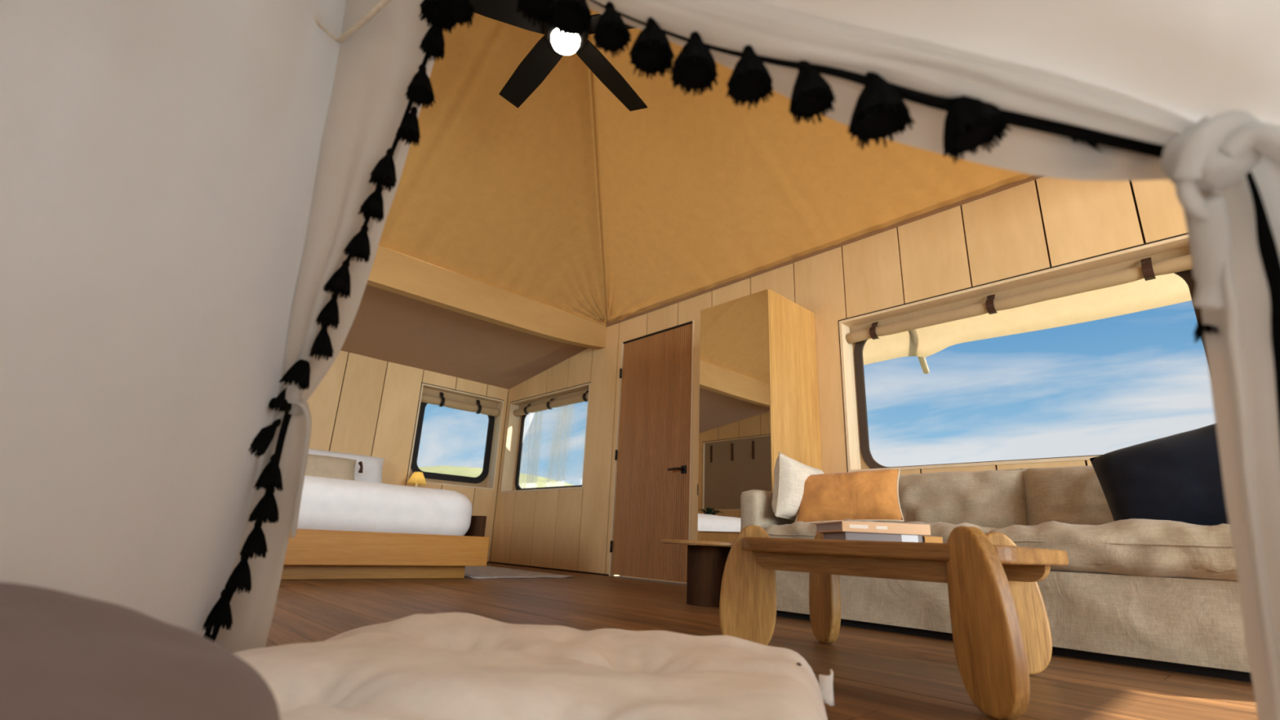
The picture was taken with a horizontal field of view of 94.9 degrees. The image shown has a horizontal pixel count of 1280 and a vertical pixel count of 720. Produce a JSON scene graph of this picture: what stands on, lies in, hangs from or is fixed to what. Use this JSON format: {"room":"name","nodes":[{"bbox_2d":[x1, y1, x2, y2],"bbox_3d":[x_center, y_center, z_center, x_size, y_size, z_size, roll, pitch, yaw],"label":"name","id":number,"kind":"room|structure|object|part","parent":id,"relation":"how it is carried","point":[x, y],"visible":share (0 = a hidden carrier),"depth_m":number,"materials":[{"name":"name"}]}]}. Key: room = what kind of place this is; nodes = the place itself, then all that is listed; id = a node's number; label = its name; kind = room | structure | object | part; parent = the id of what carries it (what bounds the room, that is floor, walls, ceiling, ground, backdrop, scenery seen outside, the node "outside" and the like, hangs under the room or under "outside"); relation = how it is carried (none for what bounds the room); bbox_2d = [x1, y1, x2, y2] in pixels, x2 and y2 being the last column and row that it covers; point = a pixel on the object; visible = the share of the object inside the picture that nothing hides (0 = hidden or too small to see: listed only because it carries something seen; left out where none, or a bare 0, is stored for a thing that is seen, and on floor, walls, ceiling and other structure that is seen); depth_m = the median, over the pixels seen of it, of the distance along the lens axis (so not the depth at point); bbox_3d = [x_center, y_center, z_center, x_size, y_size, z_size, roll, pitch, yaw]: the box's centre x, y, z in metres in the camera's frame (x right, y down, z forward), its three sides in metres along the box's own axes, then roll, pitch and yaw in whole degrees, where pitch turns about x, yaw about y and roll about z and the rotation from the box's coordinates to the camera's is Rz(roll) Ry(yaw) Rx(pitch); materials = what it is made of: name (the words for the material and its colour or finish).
{"room":"tent interior","nodes":[
{"label":"tent interior","id":0,"kind":"room"},
{"bbox_2d":[306,350,508,563],"bbox_3d":[-3.145,0.752,5.015,4.544,1.932,0.075,18,-23,-41],"label":"wall","id":1,"kind":"structure","parent":0,"point":[362,405],"depth_m":5.66,"materials":[{"name":"brown wood"}]},
{"bbox_2d":[405,382,503,489],"bbox_3d":[-1.953,0.828,6.220,0.965,0.995,0.149,18,-23,-41],"label":"window","id":2,"kind":"structure","parent":1,"relation":"in","point":[486,480],"depth_m":6.30,"materials":[{"name":"brown wood"}]},
{"bbox_3d":[-1.968,1.295,6.075,0.926,0.016,0.139,18,-23,-41],"label":"sill","id":3,"kind":"part","parent":2,"relation":"part of","materials":[{"name":"brown wood"}]},
{"bbox_2d":[421,387,499,417],"bbox_3d":[-1.939,0.457,6.333,0.932,0.170,0.099,18,-23,-41],"label":"rolled blind","id":4,"kind":"object","parent":2,"relation":"attached to","point":[429,396],"visible":0.96,"depth_m":6.32,"materials":[{"name":"fabric"}]},
{"bbox_2d":[340,284,587,390],"bbox_3d":[-2.514,-0.437,4.741,4.424,0.243,1.660,18,-23,-41],"label":"ceiling","id":5,"kind":"structure","parent":0,"point":[387,326],"depth_m":5.49,"materials":[{"name":"brown fabric"}]},
{"bbox_2d":[378,8,1044,327],"bbox_3d":[-0.276,-1.944,2.802,4.434,1.460,4.630,18,-23,-41],"label":"ceiling","id":6,"kind":"structure","parent":0,"point":[571,199],"depth_m":4.03,"materials":[{"name":"fabric"}]},
{"bbox_2d":[366,245,606,349],"bbox_3d":[-1.937,-0.715,4.202,4.384,0.333,0.094,18,-23,-41],"label":"beam","id":7,"kind":"structure","parent":6,"relation":"attached to","point":[392,271],"depth_m":4.71,"materials":[{"name":"brown wood"}]},
{"bbox_3d":[-1.112,-1.726,3.650,4.424,1.448,2.200,18,-23,-41],"label":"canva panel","id":8,"kind":"part","parent":6,"relation":"part of","materials":[{"name":"beige fabric"}]},
{"bbox_2d":[471,0,647,111],"bbox_3d":[-0.330,-1.996,2.869,1.175,1.266,1.137,18,-23,-41],"label":"ceiling fan","id":9,"kind":"object","parent":6,"relation":"hanging from","point":[537,64],"visible":0.63,"depth_m":2.84,"materials":[{"name":"black"}]},
{"bbox_3d":[-0.651,-1.561,2.570,0.520,0.038,0.129,9,-18,-20],"label":"blade","id":10,"kind":"part","parent":9,"relation":"part of","materials":[{"name":"black"}]},
{"bbox_3d":[-0.543,-1.440,2.946,0.129,0.038,0.520,15,-21,-35],"label":"blade","id":11,"kind":"part","parent":9,"relation":"part of","materials":[{"name":"black wood"}]},
{"bbox_3d":[-0.339,-1.434,2.662,0.136,0.071,0.136,18,-23,-41],"label":"lamp globe","id":12,"kind":"part","parent":9,"relation":"part of"},
{"bbox_3d":[-0.149,-1.420,2.955,0.129,0.038,0.520,-9,-20,32],"label":"blade","id":13,"kind":"part","parent":9,"relation":"part of","materials":[{"name":"black wood"}]},
{"bbox_3d":[-0.005,-1.521,2.607,0.520,0.038,0.129,-2,-18,13],"label":"blade","id":14,"kind":"part","parent":9,"relation":"part of","materials":[{"name":"black"}]},
{"bbox_3d":[0.522,-1.692,3.523,2.214,1.448,4.620,18,-23,-41],"label":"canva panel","id":15,"kind":"part","parent":6,"relation":"part of","materials":[{"name":"beige fabric"}]},
{"bbox_2d":[265,562,1257,719],"bbox_3d":[-0.542,1.227,2.973,5.864,0.084,6.360,18,-23,-41],"label":"floor","id":16,"kind":"structure","parent":0,"point":[878,674],"depth_m":1.77,"materials":[{"name":"brown wood"}]},
{"bbox_2d":[280,475,489,579],"bbox_3d":[-2.390,1.126,4.042,1.850,0.588,2.110,18,-23,-41],"label":"bed","id":17,"kind":"object","parent":16,"relation":"on","point":[347,529],"visible":0.55,"depth_m":3.51,"materials":[{"name":"white fabric"}]},
{"bbox_2d":[305,453,363,480],"bbox_3d":[-2.653,0.910,4.806,0.677,0.272,0.206,18,-23,-41],"label":"bed pillow","id":18,"kind":"object","parent":17,"relation":"on","point":[323,466],"visible":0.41,"depth_m":4.84,"materials":[{"name":"beige fabric"}]},
{"bbox_2d":[307,448,384,483],"bbox_3d":[-2.634,0.974,5.149,0.780,0.334,0.246,18,-23,-41],"label":"bed pillow","id":19,"kind":"object","parent":17,"relation":"on","point":[372,465],"visible":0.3,"depth_m":5.23,"materials":[{"name":"white fabric"}]},
{"bbox_3d":[-2.414,1.026,4.073,1.792,0.379,1.983,18,-23,-41],"label":"mattress","id":20,"kind":"part","parent":17,"relation":"part of","materials":[{"name":"white fabric"}]},
{"bbox_3d":[-1.765,1.393,4.639,0.045,0.317,2.040,18,-23,-41],"label":"rail","id":21,"kind":"part","parent":17,"relation":"part of","materials":[{"name":"brown wood"}]},
{"bbox_2d":[464,565,574,578],"bbox_3d":[-1.329,1.673,4.681,0.841,0.015,1.600,18,-23,-41],"label":"rug","id":22,"kind":"object","parent":16,"relation":"on","point":[471,571],"visible":0.59,"depth_m":4.38,"materials":[{"name":"grey fabric"}]},
{"bbox_2d":[232,612,834,719],"bbox_3d":[-0.251,0.414,0.659,0.954,0.130,1.120,-2,-18,14],"label":"floor cushion","id":23,"kind":"object","parent":16,"relation":"on","point":[448,665],"visible":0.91,"depth_m":0.74,"materials":[{"name":"fabric"}]},
{"bbox_2d":[0,582,279,719],"bbox_3d":[-0.426,0.229,0.366,0.358,0.164,0.369,6,-17,-11],"label":"pillow","id":24,"kind":"object","parent":23,"relation":"on","point":[64,655],"visible":1,"depth_m":0.40,"materials":[{"name":"fabric"}]},
{"bbox_2d":[0,0,1279,719],"bbox_3d":[-0.289,-0.180,0.332,1.582,1.468,1.366,-5,-19,22],"label":"tent","id":25,"kind":"object","parent":16,"relation":"on","point":[197,197],"visible":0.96,"depth_m":0.62,"materials":[{"name":"white fabric"}]},
{"bbox_3d":[-0.645,0.317,0.955,0.016,0.471,0.256,17,-22,-40],"label":"tassel trim","id":26,"kind":"part","parent":25,"relation":"part of","materials":[{"name":"black"}]},
{"bbox_3d":[-0.412,-0.250,0.888,0.039,0.569,0.371,16,-21,-36],"label":"tassel trim","id":27,"kind":"part","parent":25,"relation":"part of","materials":[{"name":"black"}]},
{"bbox_3d":[0.137,-0.349,0.614,0.659,0.434,0.019,-3,-18,16],"label":"tassel trim","id":28,"kind":"part","parent":25,"relation":"part of","materials":[{"name":"black"}]},
{"bbox_3d":[0.528,0.055,0.473,0.048,0.378,0.212,-11,-22,37],"label":"tassel trim","id":29,"kind":"part","parent":25,"relation":"part of","materials":[{"name":"black"}]},
{"bbox_2d":[661,538,733,607],"bbox_3d":[0.353,1.058,2.929,0.504,0.296,0.504,18,-23,-41],"label":"side table","id":30,"kind":"object","parent":16,"relation":"on","point":[706,564],"visible":0.66,"depth_m":2.83,"materials":[{"name":"brown wood"}]},
{"bbox_2d":[697,288,822,546],"bbox_3d":[0.745,0.534,3.726,0.544,1.800,0.578,18,-23,-41],"label":"wardrobe","id":31,"kind":"object","parent":16,"relation":"on","point":[759,391],"visible":0.59,"depth_m":3.59,"materials":[{"name":"brown wood"}]},
{"bbox_3d":[0.535,1.150,3.335,0.014,0.315,0.544,18,-23,-41],"label":"drawer","id":32,"kind":"part","parent":31,"relation":"part of","materials":[{"name":"brown wood"}]},
{"bbox_2d":[697,289,772,532],"bbox_3d":[0.567,0.302,3.591,0.004,1.437,0.536,18,-23,-41],"label":"mirror","id":33,"kind":"object","parent":31,"relation":"attached to","point":[735,417],"depth_m":3.58,"materials":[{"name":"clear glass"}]},
{"bbox_3d":[0.573,0.304,3.597,0.012,1.445,0.544,18,-23,-41],"label":"mirror frame","id":34,"kind":"part","parent":31,"relation":"part of","materials":[{"name":"brown wood"}]},
{"bbox_2d":[719,524,1068,719],"bbox_3d":[0.635,0.613,1.529,0.644,0.345,0.781,18,-23,-41],"label":"coffee table","id":35,"kind":"object","parent":16,"relation":"on","point":[1001,630],"visible":0.9,"depth_m":1.33,"materials":[{"name":"brown wood"}]},
{"bbox_3d":[0.302,0.638,1.648,0.156,0.338,0.035,-2,-18,13],"label":"leg","id":36,"kind":"part","parent":35,"relation":"part of","materials":[{"name":"brown wood"}]},
{"bbox_3d":[0.591,0.727,1.893,0.035,0.338,0.156,5,-17,-9],"label":"leg","id":37,"kind":"part","parent":35,"relation":"part of","materials":[{"name":"brown wood"}]},
{"bbox_2d":[822,531,922,542],"bbox_3d":[0.625,0.486,1.603,0.195,0.022,0.211,2,-17,1],"label":"book","id":38,"kind":"object","parent":35,"relation":"on","point":[847,535],"visible":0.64,"depth_m":1.50,"materials":[{"name":"beige paper"}]},
{"bbox_2d":[814,520,930,535],"bbox_3d":[0.628,0.465,1.618,0.225,0.026,0.241,3,-17,0],"label":"book","id":39,"kind":"object","parent":38,"relation":"on","point":[838,526],"visible":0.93,"depth_m":1.50,"materials":[{"name":"beige paper"}]},
{"bbox_2d":[922,536,942,542],"bbox_3d":[0.751,0.491,1.597,0.045,0.020,0.200,2,-17,1],"label":"book","id":40,"kind":"object","parent":35,"relation":"on","point":[925,539],"visible":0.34,"depth_m":1.50,"materials":[{"name":"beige paper"}]},
{"bbox_3d":[0.662,0.495,1.131,0.035,0.338,0.156,5,-17,-9],"label":"leg","id":41,"kind":"part","parent":35,"relation":"part of","materials":[{"name":"brown wood"}]},
{"bbox_3d":[0.979,0.635,1.550,0.156,0.345,0.035,-2,-18,13],"label":"leg","id":42,"kind":"part","parent":35,"relation":"part of","materials":[{"name":"brown wood"}]},
{"bbox_2d":[740,465,1252,682],"bbox_3d":[1.506,0.738,2.323,1.055,0.648,2.044,18,-23,-41],"label":"sofa","id":43,"kind":"object","parent":16,"relation":"on","point":[1160,594],"visible":0.4,"depth_m":1.79,"materials":[{"name":"beige fabric"}]},
{"bbox_3d":[0.844,0.953,2.991,0.984,0.514,0.117,18,-23,-41],"label":"armrest","id":44,"kind":"part","parent":43,"relation":"part of","materials":[{"name":"beige fabric"}]},
{"bbox_2d":[771,452,823,524],"bbox_3d":[0.755,0.624,2.777,0.383,0.341,0.161,14,-21,-33],"label":"throw pillow","id":45,"kind":"object","parent":43,"relation":"on","point":[790,475],"visible":0.58,"depth_m":2.68,"materials":[{"name":"fabric"}]},
{"bbox_2d":[795,467,904,524],"bbox_3d":[0.917,0.606,2.604,0.470,0.256,0.169,-9,-20,32],"label":"throw pillow","id":46,"kind":"object","parent":43,"relation":"on","point":[873,495],"visible":0.88,"depth_m":2.55,"materials":[{"name":"orange fabric"}]},
{"bbox_2d":[764,519,996,542],"bbox_3d":[1.119,0.791,2.549,0.814,0.164,0.895,18,-23,-41],"label":"seat cushion","id":47,"kind":"object","parent":43,"relation":"on","point":[940,528],"depth_m":2.44,"materials":[{"name":"beige fabric"}]},
{"bbox_2d":[892,469,1028,528],"bbox_3d":[1.302,0.704,2.755,0.284,0.345,0.925,31,-31,-35],"label":"cushion","id":48,"kind":"object","parent":43,"relation":"on","point":[994,499],"depth_m":2.53,"materials":[{"name":"beige fabric"}]},
{"bbox_2d":[1023,465,1114,525],"bbox_3d":[1.921,0.539,2.131,0.290,0.345,0.925,31,-31,-35],"label":"cushion","id":49,"kind":"object","parent":43,"relation":"on","point":[1073,495],"depth_m":2.29,"materials":[{"name":"beige fabric"}]},
{"bbox_2d":[988,518,1238,581],"bbox_3d":[1.735,0.624,1.925,0.815,0.169,0.890,18,-23,-41],"label":"seat cushion","id":50,"kind":"object","parent":43,"relation":"on","point":[1132,549],"depth_m":1.70,"materials":[{"name":"beige fabric"}]},
{"bbox_2d":[1089,423,1228,525],"bbox_3d":[1.741,0.377,1.834,0.196,0.418,0.556,16,-22,-38],"label":"throw pillow","id":51,"kind":"object","parent":43,"relation":"on","point":[1178,477],"visible":0.65,"depth_m":1.84,"materials":[{"name":"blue fabric"}]},
{"bbox_3d":[-2.103,1.616,5.437,0.480,0.500,0.415,18,-23,-41],"label":"nightstand","id":52,"kind":"object","parent":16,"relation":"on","visible":0},
{"bbox_2d":[406,471,426,487],"bbox_3d":[-2.136,1.233,5.602,0.181,0.325,0.181,9,-18,-20],"label":"bedside lamp","id":53,"kind":"object","parent":52,"relation":"on","point":[417,478],"visible":0.48,"depth_m":5.59,"materials":[{"name":"beige ceramic"}]},
{"bbox_2d":[489,176,1187,584],"bbox_3d":[0.632,0.517,4.335,0.075,2.302,6.180,18,-23,-41],"label":"wall","id":54,"kind":"structure","parent":0,"point":[1046,222],"depth_m":3.75,"materials":[{"name":"brown wood"}]},
{"bbox_2d":[499,382,591,493],"bbox_3d":[-0.937,0.835,6.011,0.149,0.999,1.435,18,-23,-41],"label":"window","id":55,"kind":"structure","parent":54,"relation":"in","point":[516,424],"depth_m":6.29,"materials":[{"name":"brown wood"}]},
{"bbox_3d":[-0.959,1.302,5.861,0.139,0.016,1.396,18,-23,-41],"label":"sill","id":56,"kind":"part","parent":55,"relation":"part of","materials":[{"name":"brown wood"}]},
{"bbox_3d":[-0.888,0.880,6.042,0.008,0.855,1.220,18,-23,-41],"label":"pane","id":57,"kind":"part","parent":55,"relation":"part of","materials":[{"name":"glass"}]},
{"bbox_2d":[513,389,588,416],"bbox_3d":[-0.921,0.447,6.135,0.084,0.134,1.402,18,-23,-41],"label":"rolled blind","id":58,"kind":"object","parent":55,"relation":"attached to","point":[582,396],"visible":0.91,"depth_m":6.11,"materials":[{"name":"fabric"}]},
{"bbox_2d":[608,320,693,582],"bbox_3d":[0.108,0.726,4.814,0.160,2.020,0.880,18,-23,-41],"label":"door","id":59,"kind":"structure","parent":54,"relation":"in","point":[652,490],"depth_m":4.79,"materials":[{"name":"brown wood"}]},
{"bbox_3d":[0.259,0.835,4.503,0.022,0.019,0.124,18,-23,-41],"label":"lever","id":60,"kind":"part","parent":59,"relation":"part of","materials":[{"name":"black metal"}]},
{"bbox_3d":[0.334,0.838,4.499,0.014,0.060,0.050,18,-23,-41],"label":"handle","id":61,"kind":"part","parent":59,"relation":"part of","materials":[{"name":"black metal"}]},
{"bbox_2d":[838,232,1208,472],"bbox_3d":[1.940,0.067,3.098,0.149,0.994,1.797,18,-23,-41],"label":"window","id":62,"kind":"structure","parent":54,"relation":"in","point":[859,456],"depth_m":3.41,"materials":[{"name":"brown wood"}]},
{"bbox_3d":[1.919,0.520,2.952,0.139,0.016,1.758,18,-23,-41],"label":"sill","id":63,"kind":"part","parent":62,"relation":"part of","materials":[{"name":"brown wood"}]},
{"bbox_2d":[845,246,1192,343],"bbox_3d":[1.956,-0.322,3.222,0.076,0.127,1.764,18,-23,-41],"label":"rolled blind","id":64,"kind":"object","parent":62,"relation":"attached to","point":[1147,268],"visible":0.96,"depth_m":3.10,"materials":[{"name":"fabric"}]},
{"bbox_2d":[862,273,1191,364],"bbox_3d":[1.599,-0.417,4.157,0.769,0.737,6.650,18,-23,-41],"label":"awning","id":65,"kind":"object","parent":54,"relation":"attached to","point":[1141,295],"visible":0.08,"depth_m":3.59,"materials":[{"name":"fabric"}]},
{"bbox_2d":[907,329,929,373],"bbox_3d":[1.905,-0.170,4.089,0.052,0.348,0.834,-9,-21,33],"label":"strap","id":66,"kind":"object","parent":65,"relation":"attached to","point":[913,333],"visible":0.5,"depth_m":4.22,"materials":[{"name":"beige fabric"}]},
{"label":"outside","id":67,"kind":"structure","parent":0,"visible":0},
{"bbox_2d":[418,465,574,488],"bbox_3d":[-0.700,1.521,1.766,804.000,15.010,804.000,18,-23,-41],"label":"ground","id":68,"kind":"structure","parent":67,"point":[541,482],"depth_m":50.55,"materials":[{"name":"green plant"}]}
]}

